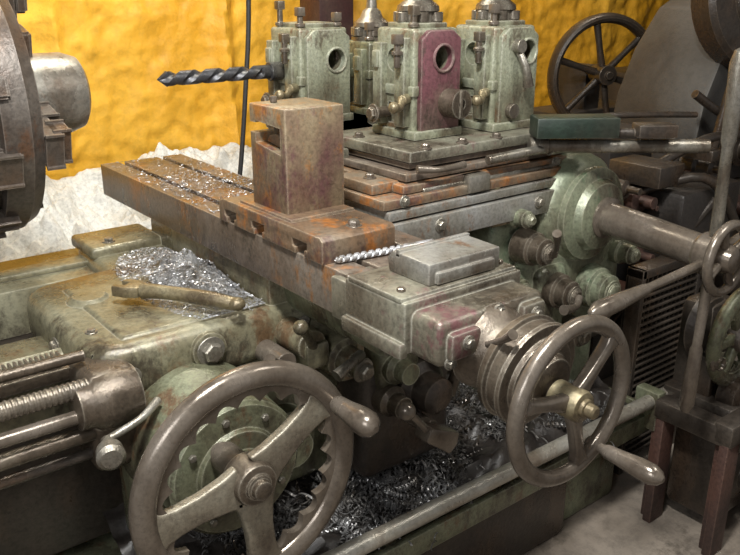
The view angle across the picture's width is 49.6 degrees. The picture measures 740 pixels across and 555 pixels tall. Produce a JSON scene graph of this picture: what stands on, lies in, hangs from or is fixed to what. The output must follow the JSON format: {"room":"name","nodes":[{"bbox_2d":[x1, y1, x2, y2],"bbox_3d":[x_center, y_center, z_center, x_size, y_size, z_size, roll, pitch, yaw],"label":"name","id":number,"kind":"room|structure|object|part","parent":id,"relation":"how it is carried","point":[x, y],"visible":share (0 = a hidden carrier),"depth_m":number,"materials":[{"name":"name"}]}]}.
{"room":"metal workshop","nodes":[
{"label":"metal workshop","id":0,"kind":"room"},
{"bbox_2d":[17,0,668,179],"bbox_3d":[-0.503,-1.517,4.022,10.500,3.200,0.147,-15,25,-35],"label":"wall","id":1,"kind":"structure","parent":0,"point":[122,47],"depth_m":3.89,"materials":[{"name":"yellow painted plaster"}]},
{"bbox_2d":[522,356,739,554],"bbox_3d":[1.065,0.720,2.700,10.500,0.100,5.300,-15,25,-35],"label":"floor","id":2,"kind":"structure","parent":0,"point":[613,524],"depth_m":2.42,"materials":[{"name":"concrete"}]},
{"bbox_2d":[0,142,252,261],"bbox_3d":[-1.379,0.021,3.183,2.700,0.884,0.800,-15,25,-35],"label":"drift","id":3,"kind":"object","parent":2,"relation":"on","point":[77,204],"visible":0.2,"depth_m":3.44,"materials":[{"name":"white snow"}]},
{"bbox_2d":[300,0,352,39],"bbox_3d":[-0.209,-1.434,3.808,0.280,3.190,0.270,-15,25,-35],"label":"steel post","id":4,"kind":"object","parent":2,"relation":"on","point":[315,10],"visible":0.02,"depth_m":3.80,"materials":[{"name":"brown metal"}]},
{"bbox_2d":[0,248,667,554],"bbox_3d":[-0.470,0.438,2.010,3.200,0.903,1.080,-15,25,-35],"label":"bed","id":5,"kind":"object","parent":2,"relation":"on","point":[53,498],"visible":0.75,"depth_m":1.82,"materials":[{"name":"metal"}]},
{"bbox_2d":[0,0,90,238],"bbox_3d":[-1.361,-0.299,1.731,1.485,0.718,0.663,-15,25,-35],"label":"lathe chuck","id":6,"kind":"object","parent":5,"relation":"on","point":[45,98],"visible":1,"depth_m":1.85,"materials":[{"name":"metal"}]},
{"bbox_2d":[26,219,459,554],"bbox_3d":[-0.319,0.214,1.931,0.920,0.537,1.219,-15,25,-35],"label":"carriage","id":7,"kind":"object","parent":5,"relation":"on","point":[205,424],"visible":0.91,"depth_m":1.58,"materials":[{"name":"metal"}]},
{"bbox_3d":[-0.453,0.287,1.477,0.067,0.067,0.175,5,21,13],"label":"engage knob","id":8,"kind":"part","parent":7,"relation":"part of","materials":[{"name":"metal"}]},
{"bbox_2d":[111,279,245,310],"bbox_3d":[-0.407,0.039,1.707,0.304,0.037,0.056,7,21,19],"label":"handle","id":9,"kind":"object","parent":7,"relation":"on","point":[130,288],"visible":1,"depth_m":1.70,"materials":[{"name":"gold metal"}]},
{"bbox_2d":[112,247,264,319],"bbox_3d":[-0.473,-0.020,1.890,0.216,0.082,0.551,-15,25,-35],"label":"pile","id":10,"kind":"object","parent":7,"relation":"on","point":[176,269],"visible":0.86,"depth_m":1.86,"materials":[{"name":"metal"}]},
{"bbox_3d":[-0.194,0.167,1.684,0.081,0.086,0.175,-6,21,-15],"label":"engage lever","id":11,"kind":"part","parent":7,"relation":"part of","materials":[{"name":"metal"}]},
{"bbox_3d":[-0.149,0.118,1.698,0.111,0.126,0.166,-15,25,-35],"label":"engage lever","id":12,"kind":"part","parent":7,"relation":"part of","materials":[{"name":"metal"}]},
{"bbox_3d":[-0.040,0.181,1.679,0.036,0.038,0.122,10,22,25],"label":"clamp lever","id":13,"kind":"part","parent":7,"relation":"part of","materials":[{"name":"metal"}]},
{"bbox_3d":[-0.037,0.246,1.458,0.050,0.050,0.155,-15,25,-35],"label":"handle","id":14,"kind":"part","parent":7,"relation":"part of","materials":[{"name":"metal"}]},
{"bbox_2d":[101,154,664,487],"bbox_3d":[-0.158,-0.009,1.837,0.300,0.291,1.801,-15,25,-35],"label":"slide","id":15,"kind":"object","parent":7,"relation":"on","point":[492,329],"visible":0.94,"depth_m":1.35,"materials":[{"name":"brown metal"}]},
{"bbox_2d":[107,154,252,212],"bbox_3d":[-0.485,-0.272,2.198,0.253,0.016,0.695,-15,25,-35],"label":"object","id":16,"kind":"object","parent":15,"relation":"on","point":[182,182],"visible":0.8,"depth_m":2.16,"materials":[{"name":"metal"}]},
{"bbox_2d":[219,95,394,264],"bbox_3d":[-0.146,-0.231,1.679,0.180,0.286,0.410,-15,25,-35],"label":"post","id":17,"kind":"object","parent":15,"relation":"on","point":[296,204],"visible":0.98,"depth_m":1.64,"materials":[{"name":"metal"}]},
{"bbox_2d":[334,239,432,262],"bbox_3d":[0.029,-0.052,1.579,0.227,0.015,0.016,-11,23,-28],"label":"drill","id":18,"kind":"object","parent":15,"relation":"on","point":[378,252],"visible":0.75,"depth_m":1.56,"materials":[{"name":"metal"}]},
{"bbox_2d":[388,232,498,285],"bbox_3d":[0.138,-0.038,1.463,0.175,0.046,0.121,-15,25,-35],"label":"block","id":19,"kind":"object","parent":15,"relation":"on","point":[454,257],"visible":1,"depth_m":1.43,"materials":[{"name":"grey metal"}]},
{"bbox_3d":[0.415,0.298,1.307,0.035,0.035,0.145,-15,25,-35],"label":"handle","id":20,"kind":"part","parent":15,"relation":"part of","materials":[{"name":"metal"}]},
{"bbox_3d":[0.083,0.314,1.843,0.176,0.173,0.201,-15,25,-35],"label":"feed lever","id":21,"kind":"part","parent":7,"relation":"part of","materials":[{"name":"metal"}]},
{"bbox_2d":[54,387,648,554],"bbox_3d":[-0.158,0.479,2.308,1.820,0.060,1.045,-15,25,-35],"label":"tray","id":22,"kind":"object","parent":5,"relation":"on","point":[456,521],"depth_m":1.98,"materials":[{"name":"metal"}]},
{"bbox_2d":[102,374,626,554],"bbox_3d":[0.108,0.451,2.136,1.569,0.186,0.582,-13,24,-32],"label":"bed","id":23,"kind":"object","parent":5,"relation":"on","point":[366,503],"visible":0.39,"depth_m":2.01,"materials":[{"name":"metal"}]},
{"bbox_2d":[266,113,566,239],"bbox_3d":[0.102,-0.324,2.220,0.685,0.550,0.723,-15,25,-35],"label":"slide","id":24,"kind":"object","parent":5,"relation":"on","point":[435,188],"visible":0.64,"depth_m":1.95,"materials":[{"name":"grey metal"}]},
{"bbox_2d":[261,1,353,120],"bbox_3d":[-0.196,-0.593,2.208,0.264,0.322,0.199,-15,25,-35],"label":"holder","id":25,"kind":"object","parent":24,"relation":"on","point":[315,55],"visible":0.85,"depth_m":2.18,"materials":[{"name":"green paint"}]},
{"bbox_2d":[157,61,284,86],"bbox_3d":[-0.390,-0.535,2.115,0.368,0.050,0.050,-15,25,-35],"label":"drill","id":26,"kind":"object","parent":25,"relation":"attached to","point":[272,71],"visible":0.98,"depth_m":2.10,"materials":[{"name":"metal"}]},
{"bbox_3d":[-0.220,-0.496,2.136,0.028,0.036,0.113,8,22,21],"label":"lever","id":27,"kind":"part","parent":25,"relation":"part of","materials":[{"name":"gold metal"}]},
{"bbox_3d":[-0.117,-0.560,2.204,0.144,0.238,0.018,-15,25,-35],"label":"plate","id":28,"kind":"part","parent":25,"relation":"part of","materials":[{"name":"green paint"}]},
{"bbox_2d":[350,0,387,114],"bbox_3d":[0.003,-0.661,2.384,0.158,0.329,0.152,-15,25,-35],"label":"holder","id":29,"kind":"object","parent":24,"relation":"on","point":[364,31],"visible":0.48,"depth_m":2.34,"materials":[{"name":"metal"}]},
{"bbox_3d":[0.087,-0.469,2.208,0.650,0.270,0.645,-15,25,-35],"label":"plate","id":30,"kind":"part","parent":24,"relation":"part of","materials":[{"name":"grey metal"}]},
{"bbox_2d":[366,0,471,140],"bbox_3d":[0.099,-0.539,1.970,0.251,0.384,0.214,-15,25,-35],"label":"holder","id":31,"kind":"object","parent":24,"relation":"on","point":[417,95],"visible":1,"depth_m":1.97,"materials":[{"name":"green paint"}]},
{"bbox_3d":[0.073,-0.417,1.922,0.028,0.036,0.113,8,22,21],"label":"lever","id":32,"kind":"part","parent":31,"relation":"part of","materials":[{"name":"gold metal"}]},
{"bbox_3d":[0.171,-0.485,1.984,0.131,0.248,0.018,-15,25,-35],"label":"plate","id":33,"kind":"part","parent":31,"relation":"part of","materials":[{"name":"metal"}]},
{"bbox_3d":[0.209,-0.435,1.998,0.072,0.072,0.064,-18,26,-40],"label":"adjusting knob","id":34,"kind":"part","parent":31,"relation":"part of","materials":[{"name":"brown metal"}]},
{"bbox_3d":[0.170,-0.258,1.868,0.145,0.024,0.032,-13,24,-31],"label":"clamp lever","id":35,"kind":"part","parent":24,"relation":"part of","materials":[{"name":"metal"}]},
{"bbox_3d":[0.148,-0.229,2.153,0.620,0.087,0.470,-15,25,-35],"label":"plate","id":36,"kind":"part","parent":24,"relation":"part of","materials":[{"name":"grey metal"}]},
{"bbox_3d":[0.128,-0.381,2.240,0.595,0.036,0.615,-15,25,-35],"label":"plate","id":37,"kind":"part","parent":24,"relation":"part of","materials":[{"name":"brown metal"}]},
{"bbox_3d":[0.147,-0.299,2.137,0.650,0.050,0.455,-15,25,-35],"label":"plate","id":38,"kind":"part","parent":24,"relation":"part of","materials":[{"name":"brown metal"}]},
{"bbox_3d":[0.315,-0.249,2.004,0.480,0.042,0.045,-15,25,-35],"label":"stop rod","id":39,"kind":"part","parent":24,"relation":"part of","materials":[{"name":"metal"}]},
{"bbox_2d":[456,0,538,131],"bbox_3d":[0.311,-0.586,2.098,0.262,0.384,0.210,-15,25,-35],"label":"holder","id":40,"kind":"object","parent":24,"relation":"on","point":[499,51],"visible":0.88,"depth_m":2.08,"materials":[{"name":"green paint"}]},
{"bbox_3d":[0.284,-0.461,2.041,0.028,0.036,0.113,8,22,21],"label":"lever","id":41,"kind":"part","parent":40,"relation":"part of","materials":[{"name":"gold metal"}]},
{"bbox_3d":[0.385,-0.529,2.106,0.139,0.248,0.018,-15,25,-35],"label":"plate","id":42,"kind":"part","parent":40,"relation":"part of","materials":[{"name":"green paint"}]},
{"bbox_3d":[0.390,-0.516,2.085,0.069,0.202,0.055,-15,25,-35],"label":"clamp handle","id":43,"kind":"part","parent":40,"relation":"part of","materials":[{"name":"metal"}]},
{"bbox_3d":[0.388,-0.318,2.014,0.237,0.043,0.040,-12,23,-30],"label":"clamp lever","id":44,"kind":"part","parent":24,"relation":"part of","materials":[{"name":"metal"}]},
{"bbox_2d":[529,113,620,138],"bbox_3d":[0.517,-0.383,2.026,0.210,0.051,0.080,-1,20,-3],"label":"box","id":45,"kind":"object","parent":24,"relation":"on","point":[602,125],"visible":1,"depth_m":1.99,"materials":[{"name":"metal"}]},
{"bbox_2d":[527,137,710,154],"bbox_3d":[0.637,-0.338,2.054,0.460,0.044,0.045,0,20,0],"label":"tube","id":46,"kind":"object","parent":24,"relation":"on","point":[550,145],"visible":0.79,"depth_m":2.04,"materials":[{"name":"silver metal"}]},
{"bbox_2d":[619,122,678,138],"bbox_3d":[0.695,-0.370,2.021,0.149,0.037,0.060,-1,20,-3],"label":"block","id":47,"kind":"object","parent":46,"relation":"on","point":[641,130],"visible":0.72,"depth_m":2.00,"materials":[{"name":"metal"}]},
{"bbox_2d":[610,111,697,118],"bbox_3d":[0.716,-0.453,2.267,0.573,0.038,0.049,-8,22,-21],"label":"rod","id":48,"kind":"object","parent":24,"relation":"on","point":[644,114],"visible":0.58,"depth_m":2.29,"materials":[{"name":"metal"}]},
{"bbox_3d":[0.178,0.536,1.897,1.850,0.057,0.042,-15,25,-35],"label":"control rod","id":49,"kind":"part","parent":5,"relation":"part of","materials":[{"name":"metal"}]},
{"bbox_2d":[469,48,739,412],"bbox_3d":[0.548,-0.086,2.152,0.810,1.070,0.840,-15,25,-35],"label":"feed gearbox","id":50,"kind":"object","parent":5,"relation":"on","point":[571,252],"visible":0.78,"depth_m":2.09,"materials":[{"name":"green paint"}]},
{"bbox_3d":[0.468,-0.083,2.011,0.024,0.095,0.094,5,21,13],"label":"lever","id":51,"kind":"part","parent":50,"relation":"part of","materials":[{"name":"metal"}]},
{"bbox_3d":[0.529,0.072,2.090,0.029,0.033,0.111,14,25,35],"label":"lever","id":52,"kind":"part","parent":50,"relation":"part of","materials":[{"name":"metal"}]},
{"bbox_3d":[0.632,0.020,1.776,0.463,0.056,0.042,-15,25,-35],"label":"capstan lever","id":53,"kind":"part","parent":50,"relation":"part of","materials":[{"name":"metal"}]},
{"bbox_3d":[0.806,0.146,1.966,0.049,0.421,0.038,-15,25,-35],"label":"capstan lever","id":54,"kind":"part","parent":50,"relation":"part of","materials":[{"name":"metal"}]},
{"bbox_3d":[0.798,-0.270,1.796,0.039,0.482,0.086,10,22,24],"label":"capstan lever","id":55,"kind":"part","parent":50,"relation":"part of","materials":[{"name":"metal"}]},
{"bbox_3d":[0.950,-0.122,1.988,0.350,0.094,0.035,-15,25,-35],"label":"capstan lever","id":56,"kind":"part","parent":50,"relation":"part of","materials":[{"name":"metal"}]},
{"bbox_2d":[533,12,645,113],"bbox_3d":[1.231,-0.729,4.450,0.804,1.426,0.533,-15,25,-35],"label":"handwheel","id":57,"kind":"object","parent":2,"relation":"on","point":[573,87],"visible":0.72,"depth_m":4.13,"materials":[{"name":"metal"}]},
{"bbox_2d":[599,66,627,99],"bbox_3d":[2.424,-1.422,5.515,2.000,2.000,0.650,-15,25,-35],"label":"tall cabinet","id":58,"kind":"object","parent":2,"relation":"on","point":[613,89],"visible":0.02,"depth_m":5.07,"materials":[{"name":"brown metal"}]},
{"bbox_2d":[613,256,700,474],"bbox_3d":[0.954,0.281,2.692,0.340,0.730,0.060,-15,25,-35],"label":"guard","id":59,"kind":"object","parent":2,"relation":"on","point":[650,326],"visible":0.47,"depth_m":2.60,"materials":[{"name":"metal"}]},
{"bbox_2d":[589,0,739,379],"bbox_3d":[1.482,-0.650,3.617,2.005,1.848,1.018,-15,25,-35],"label":"machine","id":60,"kind":"object","parent":2,"relation":"on","point":[680,63],"visible":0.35,"depth_m":3.31,"materials":[{"name":"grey metal"}]},
{"bbox_2d":[640,288,739,554],"bbox_3d":[1.092,0.364,2.404,0.490,0.772,0.300,-15,25,-35],"label":"stand","id":61,"kind":"object","parent":2,"relation":"on","point":[704,476],"visible":0.99,"depth_m":2.30,"materials":[{"name":"metal"}]},
{"bbox_3d":[0.869,0.569,2.429,0.068,0.370,0.049,-15,25,-35],"label":"leg","id":62,"kind":"part","parent":61,"relation":"part of","materials":[{"name":"red paint"}]},
{"bbox_3d":[1.092,0.501,2.454,0.490,0.380,0.300,-15,25,-35],"label":"stand frame","id":63,"kind":"part","parent":61,"relation":"part of","materials":[{"name":"metal"}]},
{"bbox_3d":[0.953,0.234,2.206,0.054,0.054,0.040,-15,25,-35],"label":"handle","id":64,"kind":"part","parent":61,"relation":"part of","materials":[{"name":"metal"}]},
{"bbox_3d":[0.988,0.624,2.278,0.068,0.370,0.049,-15,25,-35],"label":"leg","id":65,"kind":"part","parent":61,"relation":"part of","materials":[{"name":"red paint"}]},
{"bbox_3d":[1.065,-2.381,1.572,10.500,0.100,5.300,-15,25,-35],"label":"ceiling","id":66,"kind":"structure","parent":0,"visible":0},
{"bbox_2d":[238,0,250,174],"bbox_3d":[-0.508,-1.096,2.852,0.258,3.171,0.018,-15,25,-35],"label":"hanging cable","id":67,"kind":"object","parent":66,"relation":"hanging from","point":[248,2],"visible":0.57,"depth_m":3.02,"materials":[{"name":"black rubber"}]}
]}

